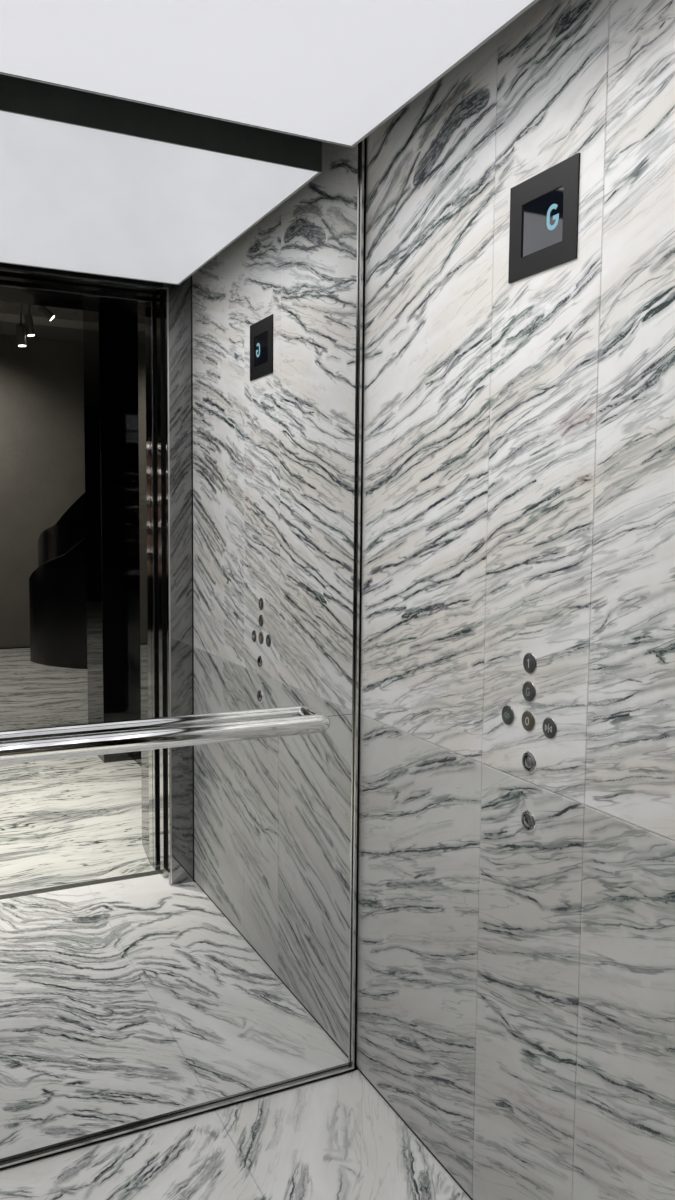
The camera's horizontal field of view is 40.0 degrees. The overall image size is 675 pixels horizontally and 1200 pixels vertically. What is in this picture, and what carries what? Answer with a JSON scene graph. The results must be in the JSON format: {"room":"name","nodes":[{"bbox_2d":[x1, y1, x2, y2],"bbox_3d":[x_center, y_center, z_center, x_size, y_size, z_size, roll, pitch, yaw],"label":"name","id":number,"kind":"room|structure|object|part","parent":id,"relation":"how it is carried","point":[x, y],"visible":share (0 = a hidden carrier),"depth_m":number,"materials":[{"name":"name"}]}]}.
{"room":"elevator interior","nodes":[
{"label":"elevator interior","id":0,"kind":"room"},
{"bbox_2d":[0,1067,470,1199],"bbox_3d":[-0.205,1.277,1.394,1.470,0.060,1.508,-2,5,-26],"label":"floor","id":1,"kind":"structure","parent":0,"point":[332,1137],"depth_m":1.98,"materials":[{"name":"stone"}]},
{"bbox_2d":[354,0,674,1199],"bbox_3d":[0.391,0.047,1.656,0.100,2.361,1.375,-2,5,-26],"label":"wall","id":2,"kind":"structure","parent":0,"point":[515,985],"depth_m":1.66,"materials":[{"name":"stone"}]},
{"bbox_2d":[502,705,514,725],"bbox_3d":[0.313,0.212,1.707,0.004,0.038,0.038,-2,5,-26],"label":"button","id":3,"kind":"object","parent":2,"relation":"attached to","point":[508,715],"visible":1,"depth_m":1.70,"materials":[{"name":"metal"}]},
{"bbox_2d":[521,810,535,831],"bbox_3d":[0.341,0.396,1.661,0.006,0.038,0.038,-2,5,-26],"label":"switch","id":4,"kind":"object","parent":2,"relation":"attached to","point":[528,820],"visible":1,"depth_m":1.66,"materials":[{"name":"silver metal"}]},
{"bbox_2d":[522,710,535,731],"bbox_3d":[0.340,0.216,1.654,0.004,0.038,0.038,-2,5,-26],"label":"button","id":5,"kind":"object","parent":2,"relation":"attached to","point":[528,718],"visible":1,"depth_m":1.65,"materials":[{"name":"metal"}]},
{"bbox_2d":[522,681,535,701],"bbox_3d":[0.340,0.163,1.649,0.004,0.038,0.038,-2,5,-26],"label":"button","id":6,"kind":"object","parent":2,"relation":"attached to","point":[529,689],"visible":1,"depth_m":1.65,"materials":[{"name":"metal"}]},
{"bbox_2d":[522,751,536,772],"bbox_3d":[0.341,0.289,1.654,0.007,0.038,0.038,-2,5,-26],"label":"button","id":7,"kind":"object","parent":2,"relation":"attached to","point":[529,762],"visible":1,"depth_m":1.65,"materials":[{"name":"silver metal"}]},
{"bbox_2d":[523,652,536,673],"bbox_3d":[0.341,0.112,1.645,0.004,0.038,0.038,-2,5,-26],"label":"button","id":8,"kind":"object","parent":2,"relation":"attached to","point":[529,661],"visible":1,"depth_m":1.64,"materials":[{"name":"metal"}]},
{"bbox_2d":[508,153,579,282],"bbox_3d":[0.350,-0.645,1.581,0.004,0.165,0.181,-2,5,-26],"label":"display","id":9,"kind":"object","parent":2,"relation":"attached to","point":[544,208],"visible":1,"depth_m":1.57,"materials":[{"name":"black"}]},
{"bbox_2d":[542,717,556,738],"bbox_3d":[0.366,0.222,1.601,0.004,0.038,0.038,-2,5,-26],"label":"button","id":10,"kind":"object","parent":2,"relation":"attached to","point":[549,726],"visible":1,"depth_m":1.60,"materials":[{"name":"metal"}]},
{"bbox_3d":[-0.244,-1.137,1.275,1.510,0.050,1.435,-2,5,-26],"label":"ceiling","id":11,"kind":"structure","parent":0,"visible":0},
{"bbox_2d":[0,0,538,147],"bbox_3d":[-0.234,-1.021,1.250,1.169,0.177,1.167,-2,5,-26],"label":"ceiling light panel","id":12,"kind":"object","parent":11,"relation":"hanging from","point":[329,71],"visible":1,"depth_m":1.63,"materials":[{"name":"grey plastic"}]},
{"bbox_3d":[-0.234,-0.977,1.254,1.169,0.088,1.167,-2,5,-26],"label":"light box frame","id":13,"kind":"part","parent":12,"relation":"part of","materials":[{"name":"black metal"}]},
{"bbox_3d":[-0.558,0.011,1.988,1.510,2.360,0.060,-2,5,-26],"label":"wall","id":14,"kind":"structure","parent":0,"visible":0},
{"bbox_2d":[0,74,364,1167],"bbox_3d":[-0.538,0.018,1.939,1.298,2.335,0.037,-2,5,-26],"label":"wall mirror","id":15,"kind":"object","parent":14,"relation":"attached to","point":[181,293],"visible":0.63,"depth_m":2.02,"materials":[{"name":"mirror"}]},
{"bbox_2d":[0,708,329,764],"bbox_3d":[-0.523,0.298,1.919,1.126,0.051,0.076,-2,5,-26],"label":"handrail","id":16,"kind":"object","parent":15,"relation":"attached to","point":[313,720],"visible":1,"depth_m":1.95,"materials":[{"name":"silver metal"}]}
]}

